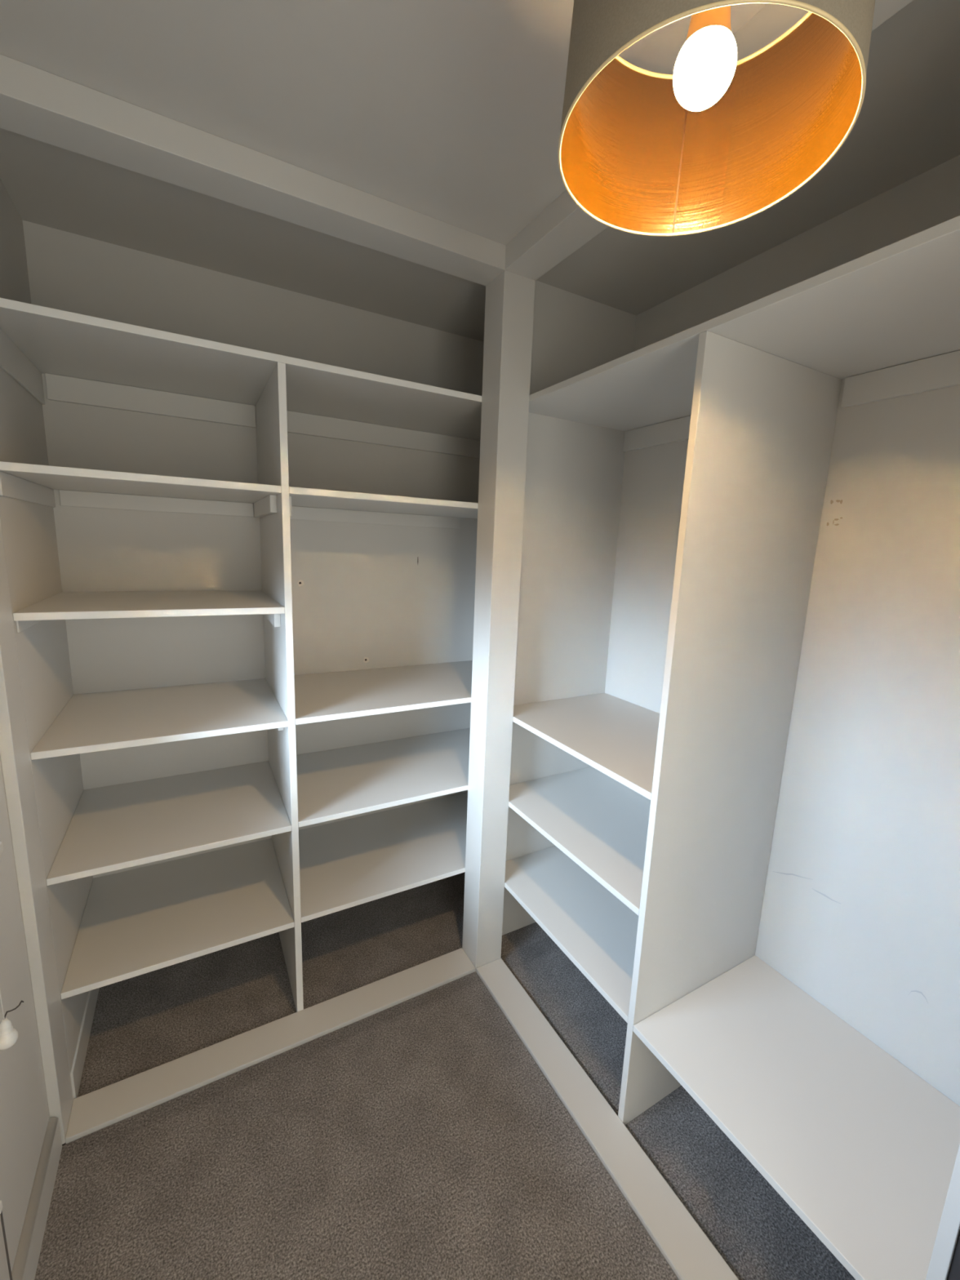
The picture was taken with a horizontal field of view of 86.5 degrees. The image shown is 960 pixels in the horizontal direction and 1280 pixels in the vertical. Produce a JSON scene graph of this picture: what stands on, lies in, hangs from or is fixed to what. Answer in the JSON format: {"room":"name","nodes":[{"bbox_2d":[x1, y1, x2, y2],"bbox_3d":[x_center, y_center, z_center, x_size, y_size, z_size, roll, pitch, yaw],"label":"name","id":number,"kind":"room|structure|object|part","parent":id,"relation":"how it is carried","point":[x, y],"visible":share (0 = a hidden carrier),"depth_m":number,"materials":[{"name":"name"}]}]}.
{"room":"walk-in closet","nodes":[
{"label":"walk-in closet","id":0,"kind":"room"},
{"bbox_2d":[0,178,93,1279],"bbox_3d":[-0.695,0.257,0.411,0.114,2.430,3.046,-4,12,-29],"label":"wall","id":1,"kind":"structure","parent":0,"point":[28,528],"depth_m":1.27,"materials":[{"name":"white paint"}]},
{"bbox_2d":[0,841,3,854],"bbox_3d":[-0.777,-0.100,0.534,0.130,1.177,0.860,-4,12,-29],"label":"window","id":2,"kind":"structure","parent":1,"relation":"in","point":[1,842],"depth_m":0.98,"materials":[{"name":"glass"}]},
{"bbox_3d":[-0.776,-0.337,0.516,0.036,0.680,0.802,-4,12,-29],"label":"roller blind","id":3,"kind":"object","parent":2,"relation":"attached to","visible":0},
{"bbox_2d":[0,991,23,1049],"bbox_3d":[-0.866,0.041,0.829,0.064,1.405,0.123,-4,12,-29],"label":"pull cord","id":4,"kind":"object","parent":3,"relation":"hanging from","point":[8,1035],"visible":1,"depth_m":0.92,"materials":[{"name":"white plastic"}]},
{"bbox_3d":[-0.834,0.031,0.796,0.002,1.332,0.012,10,13,38],"label":"cord","id":5,"kind":"part","parent":4,"relation":"part of","materials":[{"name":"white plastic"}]},
{"bbox_2d":[0,1200,12,1279],"bbox_3d":[-0.889,1.196,0.956,0.022,0.340,0.016,-4,12,-29],"label":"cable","id":6,"kind":"object","parent":1,"relation":"attached to","point":[1,1202],"visible":1,"depth_m":0.94,"materials":[{"name":"white plastic"}]},
{"bbox_2d":[11,1117,62,1279],"bbox_3d":[-0.519,1.459,0.315,0.018,0.118,2.296,-4,12,-29],"label":"baseboard","id":7,"kind":"structure","parent":1,"relation":"attached to","point":[28,1253],"depth_m":1.14,"materials":[{"name":"white wood"}]},
{"bbox_2d":[70,987,99,1098],"bbox_3d":[-1.250,1.195,1.636,0.005,0.114,0.532,-4,12,-29],"label":"baseboard","id":8,"kind":"structure","parent":1,"relation":"attached to","point":[78,1061],"depth_m":1.52,"materials":[{"name":"white wood"}]},
{"bbox_2d":[22,220,484,878],"bbox_3d":[-0.509,-0.053,2.174,1.956,2.430,0.101,-4,12,-29],"label":"wall","id":9,"kind":"structure","parent":0,"point":[365,596],"depth_m":1.85,"materials":[{"name":"paint"}]},
{"bbox_2d":[34,871,855,1279],"bbox_3d":[0.088,1.447,1.038,2.180,0.107,3.146,-4,12,-29],"label":"floor","id":10,"kind":"structure","parent":0,"point":[420,1137],"depth_m":1.34,"materials":[{"name":"grey carpet"}]},
{"bbox_2d":[0,297,481,1012],"bbox_3d":[-0.411,0.187,1.908,1.841,2.034,0.534,-4,12,-29],"label":"shelving unit","id":11,"kind":"object","parent":10,"relation":"on","point":[140,921],"visible":0.91,"depth_m":1.64,"materials":[{"name":"white wood"}]},
{"bbox_3d":[-0.932,-0.443,1.485,0.590,0.019,0.534,-4,12,-29],"label":"shelf","id":12,"kind":"part","parent":11,"relation":"part of","materials":[{"name":"white wood"}]},
{"bbox_3d":[-0.945,-0.115,1.544,0.590,0.019,0.534,-4,12,-29],"label":"shelf","id":13,"kind":"part","parent":11,"relation":"part of","materials":[{"name":"white wood"}]},
{"bbox_3d":[-0.957,0.219,1.604,0.590,0.019,0.534,-4,12,-29],"label":"shelf","id":14,"kind":"part","parent":11,"relation":"part of","materials":[{"name":"white wood"}]},
{"bbox_3d":[-0.970,0.552,1.664,0.590,0.019,0.534,-4,12,-29],"label":"shelf","id":15,"kind":"part","parent":11,"relation":"part of","materials":[{"name":"white wood"}]},
{"bbox_3d":[-0.983,0.883,1.724,0.590,0.019,0.534,-4,12,-29],"label":"shelf","id":16,"kind":"part","parent":11,"relation":"part of","materials":[{"name":"white wood"}]},
{"bbox_3d":[-0.373,-0.805,1.729,1.841,0.019,0.534,-4,12,-29],"label":"shelf","id":17,"kind":"part","parent":11,"relation":"part of","materials":[{"name":"white wood"}]},
{"bbox_3d":[-0.170,0.825,2.174,1.230,0.019,0.534,-4,12,-29],"label":"shelf","id":18,"kind":"part","parent":11,"relation":"part of","materials":[{"name":"white wood"}]},
{"bbox_3d":[-0.157,0.496,2.115,1.230,0.019,0.534,-4,12,-29],"label":"shelf","id":19,"kind":"part","parent":11,"relation":"part of","materials":[{"name":"white wood"}]},
{"bbox_3d":[-0.145,0.166,2.055,1.230,0.019,0.534,-4,12,-29],"label":"shelf","id":20,"kind":"part","parent":11,"relation":"part of","materials":[{"name":"white wood"}]},
{"bbox_3d":[-0.120,-0.494,1.937,1.230,0.019,0.534,-4,12,-29],"label":"shelf","id":21,"kind":"part","parent":11,"relation":"part of","materials":[{"name":"white wood"}]},
{"bbox_2d":[0,0,913,1279],"bbox_3d":[-0.171,0.188,0.908,1.340,2.431,1.413,-4,12,-29],"label":"surround","id":22,"kind":"object","parent":10,"relation":"on","point":[37,104],"visible":0.91,"depth_m":1.39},
{"bbox_3d":[-0.443,-1.088,1.256,1.340,0.064,0.112,-4,12,-29],"label":"head rail","id":23,"kind":"part","parent":22,"relation":"part of","materials":[{"name":"white wood"}]},
{"bbox_3d":[-0.570,1.258,1.657,1.206,0.031,0.112,-4,12,-29],"label":"floor sill","id":24,"kind":"part","parent":22,"relation":"part of","materials":[{"name":"white wood"}]},
{"bbox_3d":[0.049,0.074,1.769,0.110,2.366,0.112,-4,12,-29],"label":"corner post","id":25,"kind":"part","parent":22,"relation":"part of","materials":[{"name":"white wood"}]},
{"bbox_3d":[0.349,1.345,1.371,0.109,0.031,1.301,-4,12,-29],"label":"floor sill","id":26,"kind":"part","parent":22,"relation":"part of","materials":[{"name":"white wood"}]},
{"bbox_3d":[0.438,-0.999,0.949,0.110,0.064,1.301,-4,12,-29],"label":"head rail","id":27,"kind":"part","parent":22,"relation":"part of","materials":[{"name":"white paint"}]},
{"bbox_2d":[504,215,959,1279],"bbox_3d":[0.636,0.321,1.394,0.526,2.031,1.412,-4,12,-29],"label":"shelving unit","id":28,"kind":"object","parent":10,"relation":"on","point":[651,883],"visible":0.88,"depth_m":1.27,"materials":[{"name":"white wood"}]},
{"bbox_2d":[504,845,638,1022],"bbox_3d":[0.446,0.940,1.806,0.525,0.019,0.733,-4,12,-29],"label":"shelf","id":29,"kind":"object","parent":28,"relation":"attached to","point":[597,931],"depth_m":1.74,"materials":[{"name":"white wood"}]},
{"bbox_2d":[508,766,650,915],"bbox_3d":[0.458,0.622,1.749,0.525,0.019,0.733,-4,12,-29],"label":"shelf","id":30,"kind":"object","parent":28,"relation":"attached to","point":[600,823],"depth_m":1.73,"materials":[{"name":"white wood"}]},
{"bbox_2d":[512,693,659,799],"bbox_3d":[0.470,0.307,1.692,0.525,0.019,0.733,-4,12,-29],"label":"shelf","id":31,"kind":"object","parent":28,"relation":"attached to","point":[617,737],"depth_m":1.67,"materials":[{"name":"white wood"}]},
{"bbox_2d":[528,215,959,431],"bbox_3d":[0.666,-0.671,1.229,0.526,0.019,1.380,-4,12,-29],"label":"shelf","id":32,"kind":"object","parent":28,"relation":"attached to","point":[895,306],"depth_m":1.06,"materials":[{"name":"white wood"}]},
{"bbox_2d":[632,955,959,1279],"bbox_3d":[0.781,1.064,1.216,0.525,0.019,0.607,-4,12,-29],"label":"shelf","id":33,"kind":"object","parent":28,"relation":"attached to","point":[863,1148],"depth_m":1.16,"materials":[{"name":"white wood"}]},
{"bbox_3d":[0.960,0.445,0.826,0.526,2.012,0.020,-4,12,-29],"label":"panel","id":34,"kind":"part","parent":28,"relation":"part of","materials":[{"name":"white wood"}]},
{"bbox_2d":[0,0,959,342],"bbox_3d":[0.169,-1.029,0.596,2.260,0.100,3.166,-4,12,-29],"label":"ceiling","id":35,"kind":"structure","parent":0,"point":[450,112],"depth_m":1.06,"materials":[{"name":"white paint"}]},
{"bbox_2d":[557,0,875,236],"bbox_3d":[0.246,-0.745,0.525,0.303,0.428,0.302,-4,12,-29],"label":"pendant lamp","id":36,"kind":"object","parent":35,"relation":"hanging from","point":[717,141],"visible":1,"depth_m":0.63,"materials":[{"name":"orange fabric"}]},
{"bbox_3d":[0.230,-0.580,0.525,0.060,0.047,0.060,-4,12,-29],"label":"bulb","id":37,"kind":"part","parent":36,"relation":"part of","materials":[{"name":"white glass"}]},
{"bbox_2d":[502,280,635,935],"bbox_3d":[0.295,0.014,1.974,0.526,2.430,0.020,-4,12,-29],"label":"wall","id":38,"kind":"structure","parent":0,"point":[573,481],"depth_m":1.91,"materials":[{"name":"white paint"}]},
{"bbox_2d":[604,155,959,1106],"bbox_3d":[0.811,0.083,1.698,0.100,2.430,2.047,-4,12,-29],"label":"wall","id":39,"kind":"structure","parent":0,"point":[860,912],"depth_m":1.29,"materials":[{"name":"white paint"}]}
]}

